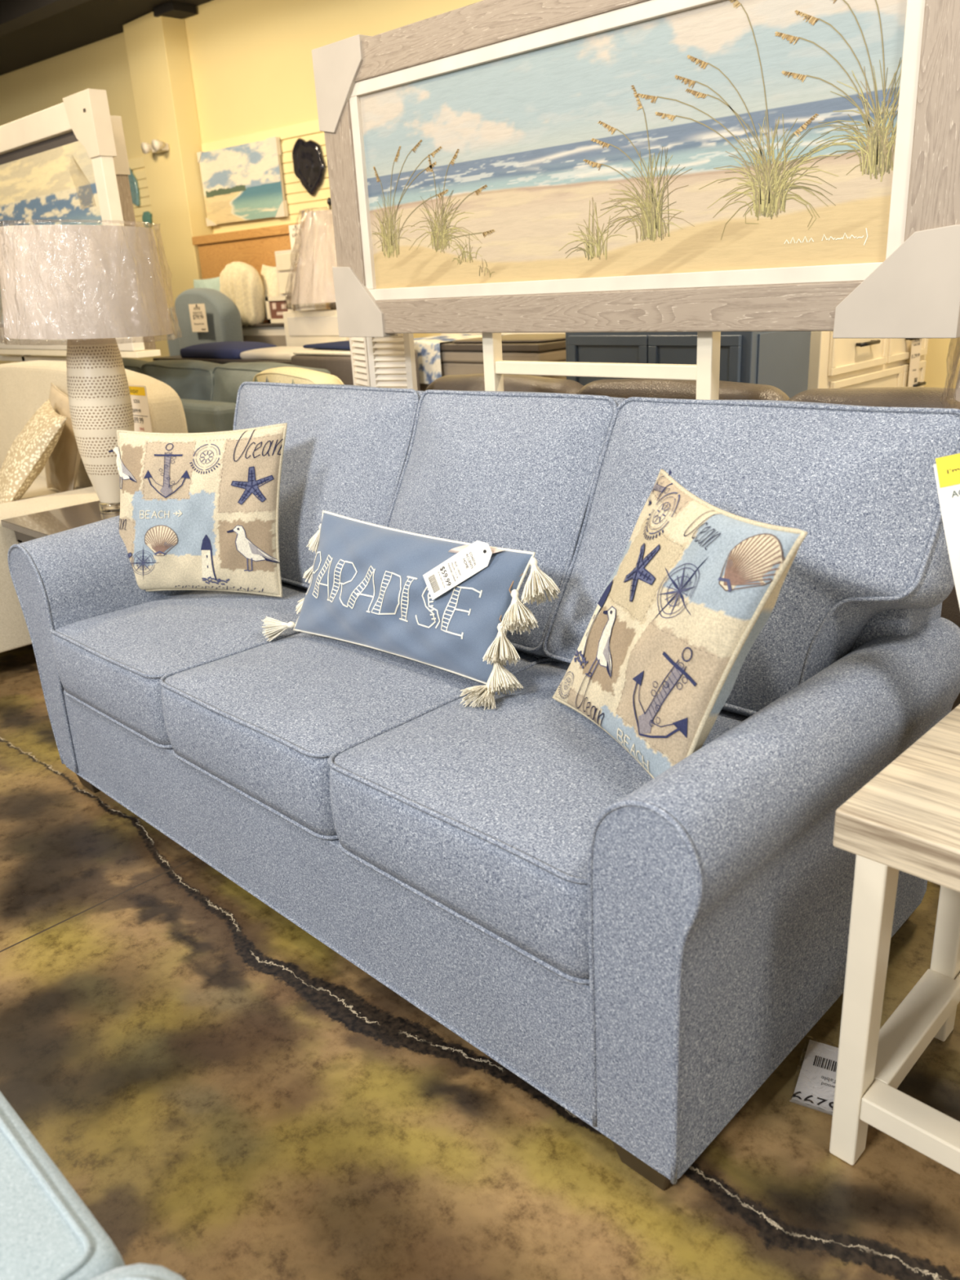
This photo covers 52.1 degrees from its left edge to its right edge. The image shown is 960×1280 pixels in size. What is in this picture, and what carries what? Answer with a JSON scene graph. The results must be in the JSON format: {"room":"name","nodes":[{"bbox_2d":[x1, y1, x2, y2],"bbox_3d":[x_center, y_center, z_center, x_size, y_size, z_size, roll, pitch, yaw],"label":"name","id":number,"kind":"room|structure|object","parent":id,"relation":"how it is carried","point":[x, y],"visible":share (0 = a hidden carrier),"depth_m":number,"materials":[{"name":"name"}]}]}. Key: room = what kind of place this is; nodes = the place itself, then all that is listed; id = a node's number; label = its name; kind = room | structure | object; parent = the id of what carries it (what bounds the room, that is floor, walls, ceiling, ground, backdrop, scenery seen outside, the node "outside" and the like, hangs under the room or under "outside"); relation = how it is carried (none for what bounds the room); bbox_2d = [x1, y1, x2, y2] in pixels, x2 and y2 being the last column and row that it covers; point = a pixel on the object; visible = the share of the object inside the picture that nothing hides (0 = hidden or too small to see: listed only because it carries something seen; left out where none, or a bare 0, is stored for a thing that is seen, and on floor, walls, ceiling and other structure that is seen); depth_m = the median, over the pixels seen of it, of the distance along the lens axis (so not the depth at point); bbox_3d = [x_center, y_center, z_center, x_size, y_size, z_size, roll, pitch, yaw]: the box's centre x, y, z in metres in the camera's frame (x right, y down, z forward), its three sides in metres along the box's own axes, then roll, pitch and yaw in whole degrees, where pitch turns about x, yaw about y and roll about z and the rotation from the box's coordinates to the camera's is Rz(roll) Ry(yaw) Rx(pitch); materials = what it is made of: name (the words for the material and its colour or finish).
{"room":"store","nodes":[
{"label":"store","id":0,"kind":"room"},
{"bbox_2d":[0,0,213,75],"bbox_3d":[-2.408,-2.878,2.862,13.000,0.110,8.200,16,28,42],"label":"ceiling","id":1,"kind":"structure","parent":0,"point":[91,21],"depth_m":6.86,"materials":[{"name":"black paint"}]},
{"bbox_2d":[0,0,196,36],"bbox_3d":[-1.780,-3.456,4.784,10.600,0.198,2.700,13,26,37],"label":"ceiling beam","id":2,"kind":"structure","parent":1,"relation":"attached to","point":[15,15],"depth_m":6.09,"materials":[{"name":"black paint"}]},
{"bbox_2d":[122,11,213,307],"bbox_3d":[-2.146,-2.784,7.207,0.520,3.085,0.175,16,28,42],"label":"pillar","id":3,"kind":"structure","parent":0,"point":[157,50],"depth_m":6.83,"materials":[{"name":"yellow paint"}]},
{"bbox_2d":[141,139,168,154],"bbox_3d":[-2.251,-3.426,6.817,0.222,0.073,0.118,16,28,42],"label":"emergency light","id":4,"kind":"object","parent":3,"relation":"attached to","point":[157,146],"visible":1,"depth_m":6.79,"materials":[{"name":"white paint"}]},
{"bbox_2d":[191,222,327,322],"bbox_3d":[-1.465,-2.050,6.694,1.400,1.390,0.080,16,28,42],"label":"headboard","id":5,"kind":"object","parent":3,"relation":"attached to","point":[255,247],"visible":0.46,"depth_m":6.54,"materials":[{"name":"brown wood"}]},
{"bbox_2d":[193,276,220,291],"bbox_3d":[-1.867,-2.369,6.811,0.520,0.310,0.086,16,28,42],"label":"bed pillow","id":6,"kind":"object","parent":5,"relation":"on","point":[211,283],"visible":0.2,"depth_m":6.76,"materials":[{"name":"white fabric"}]},
{"bbox_2d":[288,223,302,249],"bbox_3d":[-1.137,-2.491,6.081,0.140,0.155,0.002,16,28,42],"label":"price tag","id":7,"kind":"object","parent":5,"relation":"hanging from","point":[295,231],"visible":0.85,"depth_m":6.08,"materials":[{"name":"paper"}]},
{"bbox_2d":[0,644,959,1279],"bbox_3d":[-2.237,0.068,3.948,13.000,0.001,8.200,16,28,42],"label":"floor","id":8,"kind":"structure","parent":0,"point":[228,1095],"depth_m":1.64,"materials":[{"name":"concrete"}]},
{"bbox_2d":[0,500,119,543],"bbox_3d":[-1.179,-0.149,3.503,0.785,0.600,0.620,16,28,42],"label":"end table","id":9,"kind":"object","parent":8,"relation":"on","point":[28,527],"visible":0.16,"depth_m":3.42,"materials":[{"name":"brown wood"}]},
{"bbox_2d":[0,224,173,513],"bbox_3d":[-1.304,-0.913,3.348,0.575,0.957,0.584,5,22,22],"label":"table lamp","id":10,"kind":"object","parent":9,"relation":"on","point":[87,286],"visible":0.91,"depth_m":3.09,"materials":[{"name":"white ceramic"}]},
{"bbox_2d":[0,348,160,361],"bbox_3d":[-2.264,-1.173,5.439,2.050,1.300,0.120,16,28,42],"label":"display stand","id":11,"kind":"object","parent":8,"relation":"on","point":[22,355],"visible":0.23,"depth_m":5.35,"materials":[{"name":"beige paint"}]},
{"bbox_2d":[0,88,144,351],"bbox_3d":[-2.272,-2.054,5.027,1.827,1.085,0.084,16,28,42],"label":"framed painting","id":12,"kind":"object","parent":11,"relation":"on","point":[57,164],"visible":0.38,"depth_m":4.61,"materials":[{"name":"white paint"}]},
{"bbox_2d":[110,115,136,226],"bbox_3d":[-1.668,-2.234,4.684,0.143,0.485,0.082,16,28,42],"label":"picture frame","id":13,"kind":"object","parent":11,"relation":"on","point":[122,166],"depth_m":4.74,"materials":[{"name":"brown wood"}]},
{"bbox_2d":[142,335,155,349],"bbox_3d":[-1.634,-1.508,4.960,0.119,0.063,0.082,16,28,42],"label":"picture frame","id":14,"kind":"object","parent":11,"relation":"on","point":[148,341],"depth_m":5.02,"materials":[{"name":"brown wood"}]},
{"bbox_2d":[0,1091,184,1279],"bbox_3d":[-0.822,0.827,0.959,1.260,0.490,0.856,16,28,42],"label":"ottoman","id":15,"kind":"object","parent":8,"relation":"on","point":[47,1232],"visible":1,"depth_m":0.97,"materials":[{"name":"teal fabric"}]},
{"bbox_2d":[0,1091,125,1279],"bbox_3d":[-0.951,0.670,1.009,0.945,0.164,0.825,16,28,42],"label":"seat cushion","id":16,"kind":"object","parent":15,"relation":"on","point":[47,1232],"depth_m":0.97,"materials":[{"name":"teal fabric"}]},
{"bbox_2d":[0,360,187,653],"bbox_3d":[-2.266,-0.644,4.358,2.136,1.055,1.100,16,28,42],"label":"armchair","id":17,"kind":"object","parent":8,"relation":"on","point":[24,386],"visible":0.33,"depth_m":3.89,"materials":[{"name":"beige fabric"}]},
{"bbox_2d":[0,399,67,503],"bbox_3d":[-1.796,-0.726,3.904,0.290,0.396,0.546,-13,22,-25],"label":"throw pillow","id":18,"kind":"object","parent":17,"relation":"on","point":[28,454],"visible":0.94,"depth_m":3.76,"materials":[{"name":"fabric"}]},
{"bbox_2d":[44,382,80,492],"bbox_3d":[-1.763,-0.843,4.144,0.154,0.446,0.433,-17,25,-34],"label":"throw pillow","id":19,"kind":"object","parent":17,"relation":"on","point":[61,468],"visible":0.57,"depth_m":4.04,"materials":[{"name":"beige fabric"}]},
{"bbox_2d":[128,384,152,432],"bbox_3d":[-1.336,-0.888,3.802,0.215,0.195,0.007,15,27,41],"label":"card","id":20,"kind":"object","parent":17,"relation":"on","point":[141,415],"visible":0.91,"depth_m":3.77,"materials":[{"name":"paper"}]},
{"bbox_2d":[166,288,243,355],"bbox_3d":[-1.740,-1.666,6.482,0.831,1.247,0.320,16,28,42],"label":"armchair","id":21,"kind":"object","parent":8,"relation":"on","point":[223,315],"visible":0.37,"depth_m":6.08,"materials":[{"name":"blue fabric"}]},
{"bbox_2d":[188,303,208,332],"bbox_3d":[-1.738,-1.987,6.052,0.190,0.165,0.002,16,28,42],"label":"price tag","id":22,"kind":"object","parent":21,"relation":"hanging from","point":[197,311],"visible":1,"depth_m":6.05,"materials":[{"name":"paper"}]},
{"bbox_2d":[152,355,291,364],"bbox_3d":[-1.289,-1.157,5.732,1.550,0.962,0.360,16,28,42],"label":"coffee table","id":23,"kind":"object","parent":8,"relation":"on","point":[177,357],"visible":0.06,"depth_m":5.47,"materials":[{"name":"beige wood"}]},
{"bbox_2d":[180,341,277,359],"bbox_3d":[-1.457,-1.684,5.676,0.631,0.080,0.310,16,28,42],"label":"folded blanket","id":24,"kind":"object","parent":23,"relation":"on","point":[225,349],"visible":0.84,"depth_m":5.53,"materials":[{"name":"blue fabric"}]},
{"bbox_2d":[240,346,312,360],"bbox_3d":[-1.046,-1.551,5.288,0.550,0.055,0.280,16,28,42],"label":"seat pad","id":25,"kind":"object","parent":23,"relation":"on","point":[281,353],"visible":0.74,"depth_m":5.20,"materials":[{"name":"white fabric"}]},
{"bbox_2d":[121,357,331,432],"bbox_3d":[-1.696,-1.044,5.384,2.585,0.935,0.530,16,28,42],"label":"sofa","id":26,"kind":"object","parent":8,"relation":"on","point":[207,391],"visible":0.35,"depth_m":4.80,"materials":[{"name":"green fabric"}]},
{"bbox_2d":[121,357,149,373],"bbox_3d":[-2.104,-1.441,5.741,0.850,0.393,0.297,16,28,42],"label":"cushion","id":27,"kind":"object","parent":26,"relation":"on","point":[135,365],"depth_m":5.50,"materials":[{"name":"grey fabric"}]},
{"bbox_2d":[140,360,222,400],"bbox_3d":[-1.561,-1.285,5.232,0.810,0.393,0.290,16,28,42],"label":"cushion","id":28,"kind":"object","parent":26,"relation":"on","point":[194,380],"depth_m":5.05,"materials":[{"name":"grey fabric"}]},
{"bbox_2d":[209,361,331,403],"bbox_3d":[-1.033,-1.133,4.737,0.810,0.393,0.281,16,28,42],"label":"cushion","id":29,"kind":"object","parent":26,"relation":"on","point":[225,380],"depth_m":4.74,"materials":[{"name":"grey fabric"}]},
{"bbox_2d":[241,322,286,346],"bbox_3d":[-1.190,-1.492,6.412,0.940,1.110,0.220,16,28,42],"label":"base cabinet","id":30,"kind":"object","parent":8,"relation":"on","point":[264,332],"visible":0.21,"depth_m":6.25,"materials":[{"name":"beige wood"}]},
{"bbox_2d":[219,261,265,326],"bbox_3d":[-1.553,-2.229,6.329,0.398,0.397,0.145,16,28,42],"label":"knit pillow","id":31,"kind":"object","parent":30,"relation":"on","point":[240,282],"visible":0.88,"depth_m":6.23,"materials":[{"name":"beige fabric"}]},
{"bbox_2d":[260,263,279,320],"bbox_3d":[-1.337,-2.227,6.284,0.240,0.350,0.106,16,28,42],"label":"bed pillow","id":32,"kind":"object","parent":30,"relation":"on","point":[268,275],"visible":0.58,"depth_m":6.23,"materials":[{"name":"white fabric"}]},
{"bbox_2d":[265,295,293,323],"bbox_3d":[-1.260,-2.079,6.173,0.260,0.158,0.020,16,28,42],"label":"photo frame","id":33,"kind":"object","parent":30,"relation":"on","point":[276,306],"visible":0.86,"depth_m":6.18,"materials":[{"name":"beige paint"}]},
{"bbox_2d":[269,300,288,319],"bbox_3d":[-1.261,-2.079,6.172,0.200,0.108,0.001,16,28,42],"label":"photo","id":34,"kind":"object","parent":33,"relation":"attached to","point":[277,307],"depth_m":6.18},
{"bbox_2d":[274,248,326,311],"bbox_3d":[-1.123,-2.202,6.102,0.360,0.423,0.112,16,28,42],"label":"storage box","id":35,"kind":"object","parent":30,"relation":"on","point":[286,260],"visible":0.38,"depth_m":6.07,"materials":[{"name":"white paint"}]},
{"bbox_2d":[253,366,343,384],"bbox_3d":[-0.569,-0.676,4.243,0.513,1.011,0.618,16,28,42],"label":"armchair","id":36,"kind":"object","parent":8,"relation":"on","point":[288,375],"visible":0.18,"depth_m":3.90,"materials":[{"name":"fabric"}]},
{"bbox_2d":[282,308,349,346],"bbox_3d":[-0.772,-1.290,5.681,0.560,1.190,0.348,16,28,42],"label":"nightstand","id":37,"kind":"object","parent":8,"relation":"on","point":[302,327],"visible":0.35,"depth_m":5.41,"materials":[{"name":"beige paint"}]},
{"bbox_2d":[290,197,337,309],"bbox_3d":[-0.795,-2.112,5.366,0.619,0.570,0.614,16,28,42],"label":"table lamp","id":38,"kind":"object","parent":37,"relation":"on","point":[313,283],"visible":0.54,"depth_m":5.21,"materials":[{"name":"beige fabric"}]},
{"bbox_2d":[290,350,420,391],"bbox_3d":[-0.595,-0.945,4.992,0.520,1.000,0.400,16,28,42],"label":"ottoman","id":39,"kind":"object","parent":8,"relation":"on","point":[340,366],"visible":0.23,"depth_m":4.67,"materials":[{"name":"brown leather"}]},
{"bbox_2d":[293,348,351,355],"bbox_3d":[-0.636,-1.429,4.827,0.536,0.021,0.380,16,28,42],"label":"quilt","id":40,"kind":"object","parent":39,"relation":"on","point":[314,351],"visible":0.35,"depth_m":4.71,"materials":[{"name":"fabric"}]},
{"bbox_2d":[302,340,398,350],"bbox_3d":[-0.624,-1.455,4.824,0.546,0.022,0.352,16,28,42],"label":"quilt","id":41,"kind":"object","parent":40,"relation":"on","point":[344,344],"visible":0.44,"depth_m":4.77,"materials":[{"name":"fabric"}]},
{"bbox_2d":[349,333,417,390],"bbox_3d":[-0.344,-0.575,3.587,0.080,1.250,0.352,-20,26,-38],"label":"shutter","id":42,"kind":"object","parent":8,"relation":"on","point":[388,362],"visible":0.12,"depth_m":3.38,"materials":[{"name":"white paint"}]},
{"bbox_2d":[7,381,959,1190],"bbox_3d":[-0.166,0.000,2.259,2.176,1.070,0.949,16,28,42],"label":"sofa","id":43,"kind":"object","parent":8,"relation":"on","point":[643,953],"visible":0.79,"depth_m":1.73,"materials":[{"name":"blue fabric"}]},
{"bbox_2d":[52,582,306,745],"bbox_3d":[-0.710,0.013,2.612,0.596,0.196,0.644,16,28,42],"label":"seat cushion","id":44,"kind":"object","parent":43,"relation":"on","point":[111,658],"depth_m":2.45,"materials":[{"name":"blue fabric"}]},
{"bbox_2d":[108,422,287,597],"bbox_3d":[-0.764,-0.337,2.614,0.569,0.456,0.109,2,21,15],"label":"throw pillow","id":45,"kind":"object","parent":43,"relation":"on","point":[199,511],"visible":0.94,"depth_m":2.58,"materials":[{"name":"fabric"}]},
{"bbox_2d":[235,383,424,590],"bbox_3d":[-0.434,-0.428,2.795,0.849,0.577,0.341,16,28,42],"label":"cushion","id":46,"kind":"object","parent":43,"relation":"on","point":[349,451],"depth_m":2.59,"materials":[{"name":"blue fabric"}]},
{"bbox_2d":[161,631,537,835],"bbox_3d":[-0.284,0.137,2.211,0.631,0.196,0.644,16,28,42],"label":"seat cushion","id":47,"kind":"object","parent":43,"relation":"on","point":[263,719],"depth_m":2.02,"materials":[{"name":"blue fabric"}]},
{"bbox_2d":[261,510,560,710],"bbox_3d":[-0.193,-0.077,2.125,0.824,0.326,0.191,16,28,42],"label":"lumbar pillow","id":48,"kind":"object","parent":43,"relation":"on","point":[367,587],"visible":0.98,"depth_m":2.05,"materials":[{"name":"blue fabric"}]},
{"bbox_2d":[422,540,492,599],"bbox_3d":[-0.047,-0.139,1.972,0.159,0.122,0.026,4,21,19],"label":"price tag","id":49,"kind":"object","parent":48,"relation":"on","point":[476,557],"visible":1,"depth_m":1.97,"materials":[{"name":"paper"}]},
{"bbox_2d":[388,391,626,657],"bbox_3d":[0.053,-0.289,2.333,0.690,0.583,0.349,16,28,42],"label":"cushion","id":50,"kind":"object","parent":43,"relation":"on","point":[524,471],"depth_m":2.15,"materials":[{"name":"blue fabric"}]},
{"bbox_2d":[329,661,747,979],"bbox_3d":[0.154,0.264,1.797,0.633,0.195,0.644,16,28,42],"label":"seat cushion","id":51,"kind":"object","parent":43,"relation":"on","point":[486,816],"depth_m":1.63,"materials":[{"name":"blue fabric"}]},
{"bbox_2d":[551,469,808,778],"bbox_3d":[0.297,-0.021,1.572,0.173,0.467,0.619,-10,21,-16],"label":"throw pillow","id":52,"kind":"object","parent":43,"relation":"on","point":[666,642],"visible":0.99,"depth_m":1.46,"materials":[{"name":"fabric"}]},
{"bbox_2d":[546,400,959,717],"bbox_3d":[0.514,-0.159,1.900,0.791,0.587,0.348,16,28,42],"label":"cushion","id":53,"kind":"object","parent":43,"relation":"on","point":[864,592],"depth_m":1.73,"materials":[{"name":"blue fabric"}]},
{"bbox_2d":[933,453,959,608],"bbox_3d":[0.763,-0.150,1.402,0.231,0.293,0.023,9,23,29],"label":"card","id":54,"kind":"object","parent":43,"relation":"hanging from","point":[946,468],"visible":1,"depth_m":1.43,"materials":[{"name":"paper"}]},
{"bbox_2d":[419,339,566,391],"bbox_3d":[0.089,-1.008,5.027,1.060,1.020,0.520,16,28,42],"label":"ottoman","id":55,"kind":"object","parent":8,"relation":"on","point":[456,358],"visible":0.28,"depth_m":4.60,"materials":[{"name":"fabric"}]},
{"bbox_2d":[413,333,502,384],"bbox_3d":[-0.165,-1.458,5.067,0.420,0.204,0.506,16,28,42],"label":"throw","id":56,"kind":"object","parent":55,"relation":"on","point":[428,348],"visible":0.52,"depth_m":4.84,"materials":[{"name":"fabric"}]},
{"bbox_2d":[440,347,565,363],"bbox_3d":[0.064,-1.428,4.872,1.040,0.053,0.500,16,28,42],"label":"cushion","id":57,"kind":"object","parent":55,"relation":"on","point":[447,355],"depth_m":4.48,"materials":[{"name":"beige fabric"}]},
{"bbox_2d":[452,333,565,342],"bbox_3d":[0.200,-1.439,4.668,0.569,0.020,0.412,16,28,42],"label":"folded blanket","id":58,"kind":"object","parent":55,"relation":"on","point":[512,338],"visible":0.8,"depth_m":4.54,"materials":[{"name":"beige fabric"}]},
{"bbox_2d":[440,332,565,335],"bbox_3d":[0.402,-1.159,5.329,1.400,1.060,0.300,16,28,42],"label":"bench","id":59,"kind":"object","parent":8,"relation":"on","point":[442,334],"visible":0.02,"depth_m":5.17,"materials":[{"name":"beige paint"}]},
{"bbox_2d":[481,331,720,399],"bbox_3d":[0.252,-0.595,2.607,0.762,1.900,0.200,16,28,42],"label":"display stand","id":60,"kind":"object","parent":8,"relation":"on","point":[706,370],"visible":0.27,"depth_m":2.54,"materials":[{"name":"beige paint"}]},
{"bbox_2d":[311,0,959,337],"bbox_3d":[0.231,-1.172,2.416,1.937,0.819,0.062,16,28,42],"label":"framed painting","id":61,"kind":"object","parent":60,"relation":"attached to","point":[494,166],"visible":1,"depth_m":2.26,"materials":[{"name":"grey wood"}]},
{"bbox_2d":[565,331,810,398],"bbox_3d":[0.770,-0.754,3.754,0.825,1.350,0.440,16,28,42],"label":"cabinet","id":62,"kind":"object","parent":8,"relation":"on","point":[780,360],"visible":0.19,"depth_m":3.42,"materials":[{"name":"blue wood"}]},
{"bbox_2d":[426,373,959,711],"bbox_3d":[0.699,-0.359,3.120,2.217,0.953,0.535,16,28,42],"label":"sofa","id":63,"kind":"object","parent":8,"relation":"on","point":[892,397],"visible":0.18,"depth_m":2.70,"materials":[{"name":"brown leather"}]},
{"bbox_2d":[426,373,583,394],"bbox_3d":[0.073,-0.708,3.390,0.734,0.407,0.210,16,28,42],"label":"cushion","id":64,"kind":"object","parent":63,"relation":"on","point":[473,382],"depth_m":3.25,"materials":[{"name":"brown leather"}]},
{"bbox_2d":[576,377,789,400],"bbox_3d":[0.573,-0.567,2.920,0.734,0.412,0.211,16,28,42],"label":"cushion","id":65,"kind":"object","parent":63,"relation":"on","point":[629,387],"depth_m":2.82,"materials":[{"name":"brown leather"}]},
{"bbox_2d":[787,386,959,408],"bbox_3d":[1.086,-0.416,2.438,0.774,0.407,0.209,16,28,42],"label":"cushion","id":66,"kind":"object","parent":63,"relation":"on","point":[892,397],"depth_m":2.41,"materials":[{"name":"brown leather"}]},
{"bbox_2d":[789,1039,838,1115],"bbox_3d":[0.597,0.733,1.637,0.134,0.033,0.195,8,23,27],"label":"sheet","id":67,"kind":"object","parent":8,"relation":"on","point":[815,1088],"visible":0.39,"depth_m":1.66,"materials":[{"name":"paper"}]},
{"bbox_2d":[807,331,928,390],"bbox_3d":[1.485,-0.957,4.147,0.452,1.380,0.990,16,28,42],"label":"dresser","id":68,"kind":"object","parent":8,"relation":"on","point":[833,362],"visible":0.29,"depth_m":3.82,"materials":[{"name":"beige paint"}]},
{"bbox_2d":[907,337,921,386],"bbox_3d":[1.831,-1.176,4.127,0.002,0.215,0.100,16,28,42],"label":"price tag","id":69,"kind":"object","parent":68,"relation":"hanging from","point":[916,344],"visible":0.99,"depth_m":4.13,"materials":[{"name":"paper"}]},
{"bbox_2d":[829,703,959,1173],"bbox_3d":[0.900,0.494,1.431,0.578,0.600,0.552,16,28,42],"label":"side table","id":70,"kind":"object","parent":8,"relation":"on","point":[906,819],"visible":1,"depth_m":1.41,"materials":[{"name":"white wood"}]},
{"bbox_3d":[1.400,0.235,2.059,0.455,0.598,0.480,16,28,42],"label":"console table","id":71,"kind":"object","parent":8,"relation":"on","visible":0},
{"bbox_2d":[954,368,959,401],"bbox_3d":[1.268,-0.495,1.923,0.658,0.874,0.659,16,28,42],"label":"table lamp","id":72,"kind":"object","parent":71,"relation":"on","point":[957,394],"visible":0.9,"depth_m":2.01,"materials":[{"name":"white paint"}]},
{"bbox_2d":[0,0,959,388],"bbox_3d":[-0.027,-2.360,5.702,12.600,3.100,0.120,13,26,37],"label":"wall","id":73,"kind":"structure","parent":0,"point":[251,65],"depth_m":6.36,"materials":[{"name":"yellow paint"}]},
{"bbox_2d":[128,167,140,206],"bbox_3d":[-2.647,-3.424,7.418,0.194,0.280,0.029,13,26,37],"label":"wall plaque","id":74,"kind":"object","parent":73,"relation":"attached to","point":[134,186],"visible":0.48,"depth_m":7.38,"materials":[{"name":"teal ceramic"}]},
{"bbox_2d":[128,156,157,247],"bbox_3d":[-3.124,-3.430,7.861,2.000,0.620,0.029,13,26,37],"label":"trim","id":75,"kind":"structure","parent":73,"relation":"attached to","point":[136,165],"depth_m":7.36,"materials":[{"name":"beige wood"}]},
{"bbox_2d":[142,211,152,227],"bbox_3d":[-2.509,-3.170,7.403,0.100,0.119,0.029,13,26,37],"label":"wall plaque","id":76,"kind":"object","parent":73,"relation":"attached to","point":[147,215],"visible":0.97,"depth_m":7.39,"materials":[{"name":"teal ceramic"}]},
{"bbox_2d":[196,136,288,226],"bbox_3d":[-1.616,-3.088,6.640,0.842,0.472,0.032,13,26,37],"label":"canvas painting","id":77,"kind":"object","parent":73,"relation":"attached to","point":[242,182],"visible":1,"depth_m":6.61,"materials":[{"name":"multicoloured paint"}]},
{"bbox_2d":[200,119,330,234],"bbox_3d":[0.275,-2.650,5.210,5.640,0.620,0.029,13,26,37],"label":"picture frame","id":78,"kind":"structure","parent":73,"relation":"attached to","point":[299,201],"depth_m":6.37,"materials":[{"name":"beige wood"}]},
{"bbox_2d":[292,137,325,195],"bbox_3d":[-1.084,-3.004,6.224,0.287,0.343,0.029,13,26,37],"label":"wall plaque","id":79,"kind":"object","parent":73,"relation":"attached to","point":[308,162],"visible":1,"depth_m":6.21,"materials":[{"name":"black ceramic"}]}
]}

